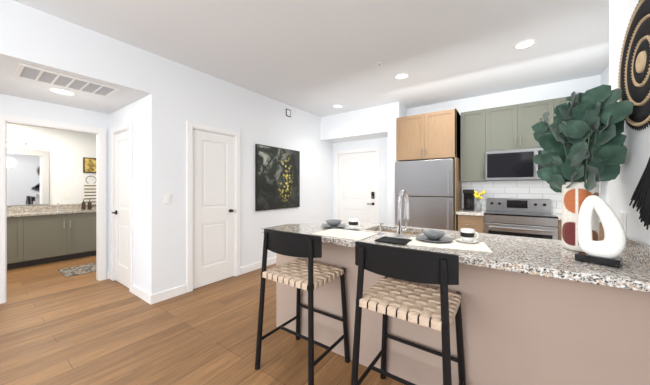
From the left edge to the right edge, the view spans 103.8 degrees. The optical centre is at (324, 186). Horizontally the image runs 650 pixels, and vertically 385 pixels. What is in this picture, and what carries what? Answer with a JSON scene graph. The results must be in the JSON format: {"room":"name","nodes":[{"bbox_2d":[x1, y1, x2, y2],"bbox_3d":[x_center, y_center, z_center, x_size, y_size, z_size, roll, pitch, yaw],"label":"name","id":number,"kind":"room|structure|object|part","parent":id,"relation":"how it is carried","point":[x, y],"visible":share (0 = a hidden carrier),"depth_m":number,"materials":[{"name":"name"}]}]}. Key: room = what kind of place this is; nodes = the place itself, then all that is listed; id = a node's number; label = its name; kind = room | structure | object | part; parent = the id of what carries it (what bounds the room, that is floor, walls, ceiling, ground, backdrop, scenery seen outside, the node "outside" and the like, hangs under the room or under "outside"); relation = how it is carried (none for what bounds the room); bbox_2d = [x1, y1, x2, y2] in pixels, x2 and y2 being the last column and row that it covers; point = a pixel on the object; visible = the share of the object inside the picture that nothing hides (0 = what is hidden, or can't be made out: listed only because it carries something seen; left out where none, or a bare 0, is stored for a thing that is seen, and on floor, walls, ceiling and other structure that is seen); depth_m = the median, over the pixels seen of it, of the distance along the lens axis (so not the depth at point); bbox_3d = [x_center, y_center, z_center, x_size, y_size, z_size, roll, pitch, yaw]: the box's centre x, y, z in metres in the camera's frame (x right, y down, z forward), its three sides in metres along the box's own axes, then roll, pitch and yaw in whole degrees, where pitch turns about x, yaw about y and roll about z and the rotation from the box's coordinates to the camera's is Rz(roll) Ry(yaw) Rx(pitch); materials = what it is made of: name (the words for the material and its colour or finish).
{"room":"kitchen","nodes":[
{"label":"kitchen","id":0,"kind":"room"},
{"bbox_2d":[7,123,95,206],"bbox_3d":[-5.350,0.030,4.386,0.100,2.540,3.200,0,0,35],"label":"wall","id":1,"kind":"structure","parent":0,"point":[69,150],"depth_m":4.83,"materials":[{"name":"paint"}]},
{"bbox_2d":[7,138,27,145],"bbox_3d":[-5.355,-0.760,4.144,0.165,0.120,0.700,0,0,35],"label":"light","id":2,"kind":"object","parent":1,"relation":"attached to","point":[19,142],"visible":0.92,"depth_m":4.31,"materials":[{"name":"white glass"}]},
{"bbox_2d":[7,147,49,205],"bbox_3d":[-5.410,-0.175,4.190,0.022,0.990,1.210,0,0,35],"label":"bathroom mirror","id":3,"kind":"object","parent":1,"relation":"attached to","point":[28,176],"visible":0.9,"depth_m":4.47,"materials":[{"name":"white mirror"}]},
{"bbox_2d":[7,204,95,211],"bbox_3d":[-5.299,0.380,4.350,0.020,0.100,2.970,0,0,35],"label":"backsplash","id":4,"kind":"structure","parent":1,"relation":"attached to","point":[37,208],"depth_m":4.59,"materials":[{"name":"beige stone"}]},
{"bbox_2d":[83,157,95,172],"bbox_3d":[-4.710,-0.438,5.183,0.022,0.305,0.300,0,0,35],"label":"picture","id":5,"kind":"object","parent":1,"relation":"attached to","point":[89,165],"visible":0.61,"depth_m":5.13},
{"bbox_2d":[84,176,95,204],"bbox_3d":[-4.713,0.061,5.136,0.072,0.578,0.220,0,0,35],"label":"towel","id":6,"kind":"object","parent":1,"relation":"attached to","point":[89,191],"visible":0.71,"depth_m":5.10,"materials":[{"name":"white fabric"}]},
{"bbox_2d":[0,94,109,278],"bbox_3d":[-4.115,-0.095,2.233,0.100,2.790,3.505,0,0,35],"label":"wall","id":7,"kind":"structure","parent":0,"point":[18,106],"depth_m":3.28,"materials":[{"name":"paint"}]},
{"bbox_2d":[0,113,105,303],"bbox_3d":[-3.400,0.240,3.231,0.118,2.120,0.960,0,0,35],"label":"door frame","id":8,"kind":"structure","parent":7,"relation":"attached to","point":[5,119],"depth_m":3.23,"materials":[{"name":"white wood"}]},
{"bbox_2d":[0,0,151,113],"bbox_3d":[-3.478,-1.315,1.844,1.390,0.550,3.405,0,0,35],"label":"ceiling","id":9,"kind":"structure","parent":0,"point":[30,36],"depth_m":2.41,"materials":[{"name":"paint"}]},
{"bbox_2d":[48,88,75,94],"bbox_3d":[-2.854,-1.036,2.772,0.216,0.008,0.216,0,0,35],"label":"recessed light","id":10,"kind":"object","parent":9,"relation":"in","point":[61,91],"visible":0.98,"depth_m":2.76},
{"bbox_2d":[14,63,119,96],"bbox_3d":[-2.525,-1.033,2.527,0.400,0.012,0.680,0,0,35],"label":"ceiling vent","id":11,"kind":"object","parent":9,"relation":"in","point":[29,72],"visible":1,"depth_m":2.46,"materials":[{"name":"white metal"}]},
{"bbox_2d":[110,95,147,292],"bbox_3d":[-2.549,-0.095,3.334,1.390,2.790,0.100,0,0,35],"label":"wall","id":12,"kind":"structure","parent":0,"point":[136,112],"depth_m":3.03,"materials":[{"name":"paint"}]},
{"bbox_2d":[112,130,128,287],"bbox_3d":[-2.678,0.281,3.369,0.600,2.021,0.101,0,0,35],"label":"hall door","id":13,"kind":"structure","parent":12,"relation":"in","point":[121,212],"depth_m":3.39,"materials":[{"name":"white wood"}]},
{"bbox_2d":[111,121,132,292],"bbox_3d":[-2.665,0.242,3.387,0.770,2.115,0.088,0,0,35],"label":"door frame","id":14,"kind":"structure","parent":12,"relation":"attached to","point":[121,128],"depth_m":3.22,"materials":[{"name":"white wood"}]},
{"bbox_2d":[132,285,152,304],"bbox_3d":[-2.144,1.250,2.979,0.543,0.100,0.013,0,0,35],"label":"baseboard","id":15,"kind":"structure","parent":12,"relation":"attached to","point":[150,299],"depth_m":2.95,"materials":[{"name":"white wood"}]},
{"bbox_2d":[0,255,404,384],"bbox_3d":[-1.921,1.330,2.395,8.500,0.060,8.500,0,0,35],"label":"floor","id":16,"kind":"structure","parent":0,"point":[57,327],"depth_m":2.19,"materials":[{"name":"brown wood"}]},
{"bbox_2d":[7,212,95,269],"bbox_3d":[-5.070,0.885,4.188,0.580,0.830,2.960,0,0,35],"label":"bathroom vanity","id":17,"kind":"object","parent":16,"relation":"on","point":[39,234],"depth_m":4.33,"materials":[{"name":"green wood"}]},
{"bbox_2d":[7,208,95,215],"bbox_3d":[-5.071,0.450,4.189,0.577,0.040,2.970,0,0,35],"label":"countertop","id":18,"kind":"structure","parent":17,"relation":"on","point":[60,209],"depth_m":4.30,"materials":[{"name":"beige stone"}]},
{"bbox_2d":[81,199,85,208],"bbox_3d":[-4.643,0.330,4.903,0.059,0.199,0.060,0,0,-7],"label":"soap bottle","id":19,"kind":"object","parent":18,"relation":"on","point":[83,204],"depth_m":4.88,"materials":[{"name":"brown glass"}]},
{"bbox_2d":[88,199,91,208],"bbox_3d":[-4.599,0.330,4.982,0.059,0.199,0.060,0,0,-7],"label":"soap bottle","id":20,"kind":"object","parent":18,"relation":"on","point":[89,203],"depth_m":4.97,"materials":[{"name":"brown glass"}]},
{"bbox_2d":[58,263,95,276],"bbox_3d":[-3.684,1.294,4.189,0.550,0.011,0.900,0,0,35],"label":"bath rug","id":21,"kind":"object","parent":16,"relation":"on","point":[77,270],"visible":0.43,"depth_m":3.93,"materials":[{"name":"grey fabric"}]},
{"bbox_2d":[255,229,349,384],"bbox_3d":[-0.159,0.801,1.866,0.530,1.001,0.474,0,0,35],"label":"stool","id":22,"kind":"object","parent":16,"relation":"on","point":[306,275],"visible":1,"depth_m":1.77,"materials":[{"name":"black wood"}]},
{"bbox_2d":[351,241,465,384],"bbox_3d":[0.471,0.801,1.422,0.530,1.001,0.474,0,0,35],"label":"stool","id":23,"kind":"object","parent":16,"relation":"on","point":[401,269],"visible":1,"depth_m":1.32,"materials":[{"name":"black wood"}]},
{"bbox_2d":[395,157,461,230],"bbox_3d":[1.723,0.426,4.262,0.902,1.748,0.783,0,0,35],"label":"fridge","id":24,"kind":"object","parent":16,"relation":"on","point":[428,186],"depth_m":3.94,"materials":[{"name":"grey metal"}]},
{"bbox_3d":[2.134,0.426,4.079,0.019,1.748,0.607,0,0,35],"label":"fridge panel","id":25,"kind":"part","parent":24,"relation":"part of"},
{"bbox_2d":[458,215,483,232],"bbox_3d":[2.293,0.857,3.961,0.332,0.888,0.617,0,0,35],"label":"base cabinet","id":26,"kind":"object","parent":16,"relation":"on","point":[476,223],"depth_m":3.70,"materials":[{"name":"brown wood"}]},
{"bbox_2d":[456,209,600,222],"bbox_3d":[2.799,0.390,3.586,1.634,0.040,0.647,0,0,35],"label":"countertop","id":27,"kind":"structure","parent":26,"relation":"on","point":[474,212],"depth_m":3.70,"materials":[{"name":"stone"}]},
{"bbox_2d":[463,189,473,210],"bbox_3d":[2.270,0.204,4.034,0.140,0.329,0.190,0,0,35],"label":"coffee maker","id":28,"kind":"object","parent":27,"relation":"on","point":[468,200],"visible":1,"depth_m":3.98,"materials":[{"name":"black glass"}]},
{"bbox_2d":[473,191,484,210],"bbox_3d":[2.345,0.211,3.875,0.158,0.316,0.112,0,0,35],"label":"flower vase","id":29,"kind":"object","parent":27,"relation":"on","point":[478,206],"visible":1,"depth_m":3.86,"materials":[{"name":"grey ceramic"}]},
{"bbox_2d":[329,246,649,384],"bbox_3d":[0.936,0.855,1.910,1.767,0.890,0.560,0,0,35],"label":"base cabinet","id":30,"kind":"object","parent":16,"relation":"on","point":[537,311],"depth_m":1.33,"materials":[{"name":"beige paint"}]},
{"bbox_2d":[261,222,649,293],"bbox_3d":[0.629,0.390,1.961,2.328,0.040,0.870,0,0,35],"label":"countertop","id":31,"kind":"structure","parent":30,"relation":"on","point":[539,257],"depth_m":1.36,"materials":[{"name":"grey stone"}]},
{"bbox_2d":[312,218,377,240],"bbox_3d":[0.144,0.325,2.138,0.590,0.088,0.520,0,0,35],"label":"place setting","id":32,"kind":"object","parent":31,"relation":"on","point":[346,234],"visible":1,"depth_m":2.10,"materials":[{"name":"fabric"}]},
{"bbox_2d":[378,190,409,236],"bbox_3d":[0.566,0.195,2.026,0.252,0.348,0.220,0,0,35],"label":"kitchen faucet","id":33,"kind":"object","parent":31,"relation":"on","point":[400,230],"visible":1,"depth_m":1.92,"materials":[{"name":"silver metal"}]},
{"bbox_2d":[377,226,420,233],"bbox_3d":[0.606,0.504,2.203,0.462,0.212,0.312,0,0,35],"label":"sink","id":34,"kind":"object","parent":31,"relation":"in","point":[378,227],"depth_m":2.27,"materials":[{"name":"silver metal"}]},
{"bbox_2d":[374,228,491,251],"bbox_3d":[0.723,0.325,1.699,0.663,0.088,0.410,0,0,35],"label":"place setting","id":35,"kind":"object","parent":31,"relation":"on","point":[467,240],"visible":1,"depth_m":1.68,"materials":[{"name":"fabric"}]},
{"bbox_2d":[531,84,633,251],"bbox_3d":[1.477,-0.104,1.522,0.371,0.946,0.481,0,0,35],"label":"vase","id":36,"kind":"object","parent":31,"relation":"on","point":[581,139],"visible":1,"depth_m":1.43,"materials":[{"name":"ceramic"}]},
{"bbox_2d":[575,195,625,267],"bbox_3d":[1.333,0.205,1.235,0.080,0.328,0.164,0,0,-35],"label":"sculpture","id":37,"kind":"object","parent":31,"relation":"on","point":[608,249],"visible":1,"depth_m":1.22,"materials":[{"name":"white ceramic"}]},
{"bbox_2d":[484,198,557,239],"bbox_3d":[2.710,0.723,3.586,0.769,1.095,0.709,0,0,35],"label":"range","id":38,"kind":"object","parent":16,"relation":"on","point":[534,218],"visible":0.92,"depth_m":3.46,"materials":[{"name":"grey metal"}]},
{"bbox_2d":[557,220,603,240],"bbox_3d":[3.271,0.857,3.271,0.499,0.888,0.617,0,0,35],"label":"base cabinet","id":39,"kind":"object","parent":16,"relation":"on","point":[601,231],"depth_m":3.14,"materials":[{"name":"brown wood"}]},
{"bbox_2d":[148,53,332,294],"bbox_3d":[-2.211,-0.095,2.521,0.100,2.790,8.370,0,0,35],"label":"wall","id":40,"kind":"structure","parent":0,"point":[180,96],"depth_m":3.47,"materials":[{"name":"paint"}]},
{"bbox_2d":[164,194,170,203],"bbox_3d":[-1.831,0.140,2.963,0.009,0.116,0.072,0,0,35],"label":"light switch","id":41,"kind":"object","parent":40,"relation":"attached to","point":[167,198],"visible":1,"depth_m":2.96,"materials":[{"name":"white plastic"}]},
{"bbox_2d":[153,285,186,303],"bbox_3d":[-1.811,1.250,2.991,0.013,0.100,0.360,0,0,35],"label":"baseboard","id":42,"kind":"structure","parent":40,"relation":"attached to","point":[170,293],"depth_m":2.97,"materials":[{"name":"white wood"}]},
{"bbox_2d":[193,129,233,288],"bbox_3d":[-1.490,0.281,3.462,0.103,2.021,0.600,0,0,35],"label":"closet door","id":43,"kind":"structure","parent":40,"relation":"in","point":[213,207],"depth_m":3.44,"materials":[{"name":"white wood"}]},
{"bbox_2d":[187,121,239,292],"bbox_3d":[-1.509,0.242,3.475,0.088,2.115,0.770,0,0,35],"label":"trim","id":44,"kind":"structure","parent":40,"relation":"attached to","point":[191,126],"depth_m":3.19,"materials":[{"name":"white wood"}]},
{"bbox_2d":[240,257,275,274],"bbox_3d":[-0.531,1.250,4.799,0.020,0.100,2.510,0,0,35],"label":"baseboard","id":45,"kind":"structure","parent":40,"relation":"attached to","point":[255,266],"depth_m":3.99,"materials":[{"name":"white wood"}]},
{"bbox_2d":[255,144,299,210],"bbox_3d":[-0.786,-0.150,4.417,0.037,1.050,1.022,0,0,35],"label":"painting","id":46,"kind":"object","parent":40,"relation":"attached to","point":[277,177],"visible":1,"depth_m":4.33,"materials":[{"name":"fabric"}]},
{"bbox_2d":[286,109,290,116],"bbox_3d":[-0.663,-1.340,4.616,0.013,0.130,0.120,0,0,35],"label":"air vent","id":47,"kind":"object","parent":40,"relation":"in","point":[288,112],"visible":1,"depth_m":4.61,"materials":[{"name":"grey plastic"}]},
{"bbox_2d":[13,0,608,116],"bbox_3d":[-0.434,-1.540,1.267,4.450,0.100,8.370,0,0,35],"label":"ceiling","id":48,"kind":"structure","parent":0,"point":[320,58],"depth_m":2.63,"materials":[{"name":"paint"}]},
{"bbox_2d":[333,104,342,107],"bbox_3d":[0.237,-1.486,4.691,0.186,0.008,0.186,0,0,35],"label":"recessed light","id":49,"kind":"object","parent":48,"relation":"in","point":[337,106],"visible":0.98,"depth_m":4.70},
{"bbox_2d":[395,73,408,78],"bbox_3d":[1.031,-1.486,3.421,0.186,0.008,0.186,0,0,35],"label":"recessed light","id":50,"kind":"object","parent":48,"relation":"in","point":[401,75],"visible":1,"depth_m":3.41,"materials":[{"name":"white plastic"}]},
{"bbox_2d":[514,39,535,48],"bbox_3d":[2.082,-1.486,2.656,0.186,0.008,0.186,0,0,35],"label":"recessed light","id":51,"kind":"object","parent":48,"relation":"in","point":[527,43],"visible":1,"depth_m":2.65,"materials":[{"name":"white plastic"}]},
{"bbox_2d":[321,104,387,142],"bbox_3d":[0.655,-1.245,5.204,1.490,0.490,0.480,0,0,35],"label":"soffit","id":52,"kind":"structure","parent":0,"point":[366,123],"depth_m":4.98,"materials":[{"name":"paint"}]},
{"bbox_2d":[388,102,406,224],"bbox_3d":[1.345,-0.095,4.717,0.200,2.790,0.480,0,0,35],"label":"pillar","id":53,"kind":"structure","parent":0,"point":[396,110],"depth_m":4.54,"materials":[{"name":"paint"}]},
{"bbox_2d":[333,75,600,224],"bbox_3d":[1.949,-0.095,4.646,4.450,2.790,0.100,0,0,35],"label":"wall","id":54,"kind":"structure","parent":0,"point":[567,88],"depth_m":4.21,"materials":[{"name":"paint"}]},
{"bbox_2d":[339,152,375,223],"bbox_3d":[0.677,0.281,5.488,0.900,2.021,0.101,0,0,35],"label":"entry door","id":55,"kind":"structure","parent":54,"relation":"in","point":[357,185],"depth_m":5.48,"materials":[{"name":"white wood"}]},
{"bbox_2d":[335,147,379,223],"bbox_3d":[0.690,0.242,5.505,1.070,2.115,0.088,0,0,35],"label":"door frame","id":56,"kind":"structure","parent":54,"relation":"attached to","point":[363,150],"depth_m":5.39,"materials":[{"name":"white wood"}]},
{"bbox_2d":[396,108,459,160],"bbox_3d":[1.766,-0.815,4.339,0.919,0.730,0.607,0,0,35],"label":"upper cabinet","id":57,"kind":"object","parent":54,"relation":"attached to","point":[433,135],"depth_m":4.06,"materials":[{"name":"brown wood"}]},
{"bbox_2d":[460,108,491,181],"bbox_3d":[2.401,-0.635,4.062,0.391,1.090,0.327,0,0,35],"label":"upper cabinet","id":58,"kind":"object","parent":54,"relation":"attached to","point":[468,139],"depth_m":3.94,"materials":[{"name":"green wood"}]},
{"bbox_2d":[492,98,555,150],"bbox_3d":[2.832,-0.855,3.758,0.775,0.650,0.327,0,0,35],"label":"upper cabinet","id":59,"kind":"object","parent":54,"relation":"attached to","point":[511,124],"depth_m":3.62,"materials":[{"name":"green wood"}]},
{"bbox_2d":[485,148,544,180],"bbox_3d":[2.795,-0.314,3.706,0.769,0.427,0.456,0,0,35],"label":"microwave","id":60,"kind":"object","parent":59,"relation":"attached to","point":[509,165],"visible":0.67,"depth_m":3.60,"materials":[{"name":"grey plastic"}]},
{"bbox_2d":[462,180,600,212],"bbox_3d":[2.982,0.141,3.845,1.634,0.457,0.012,0,0,35],"label":"tile backsplash","id":61,"kind":"structure","parent":54,"relation":"attached to","point":[522,189],"depth_m":3.88,"materials":[{"name":"white tile"}]},
{"bbox_2d":[556,96,586,179],"bbox_3d":[3.330,-0.635,3.407,0.559,1.090,0.327,0,0,35],"label":"upper cabinet","id":62,"kind":"object","parent":54,"relation":"attached to","point":[562,100],"depth_m":3.36,"materials":[{"name":"green wood"}]},
{"bbox_2d":[601,66,608,204],"bbox_3d":[2.986,-0.095,2.342,0.100,2.790,2.470,0,0,35],"label":"wall","id":63,"kind":"structure","parent":0,"point":[605,184],"depth_m":3.23,"materials":[{"name":"paint"}]},
{"bbox_2d":[609,0,649,244],"bbox_3d":[0.402,-0.095,-0.896,0.590,2.790,5.800,0,0,35],"label":"wall","id":64,"kind":"structure","parent":0,"point":[623,185],"depth_m":1.41,"materials":[{"name":"paint"}]},
{"bbox_2d":[620,212,625,233],"bbox_3d":[1.685,0.200,1.442,0.006,0.116,0.072,0,0,35],"label":"electrical outlet","id":65,"kind":"object","parent":64,"relation":"attached to","point":[623,218],"visible":0.69,"depth_m":1.43,"materials":[{"name":"white plastic"}]},
{"bbox_2d":[617,0,649,130],"bbox_3d":[1.522,-0.600,1.227,0.020,0.650,0.650,0,0,35],"label":"disc","id":66,"kind":"object","parent":64,"relation":"attached to","point":[634,75],"visible":0.98,"depth_m":1.26,"materials":[{"name":"wicker"}]},
{"bbox_2d":[621,236,649,269],"bbox_3d":[1.577,0.320,1.303,0.020,0.100,0.847,0,0,35],"label":"backsplash","id":67,"kind":"structure","parent":64,"relation":"attached to","point":[639,251],"depth_m":1.24,"materials":[{"name":"grey stone"}]},
{"bbox_2d":[629,157,649,229],"bbox_3d":[1.420,-0.033,1.085,0.032,0.475,0.585,0,0,35],"label":"fringe","id":68,"kind":"object","parent":64,"relation":"attached to","point":[641,195],"visible":1,"depth_m":1.19,"materials":[{"name":"fabric"}]}
]}

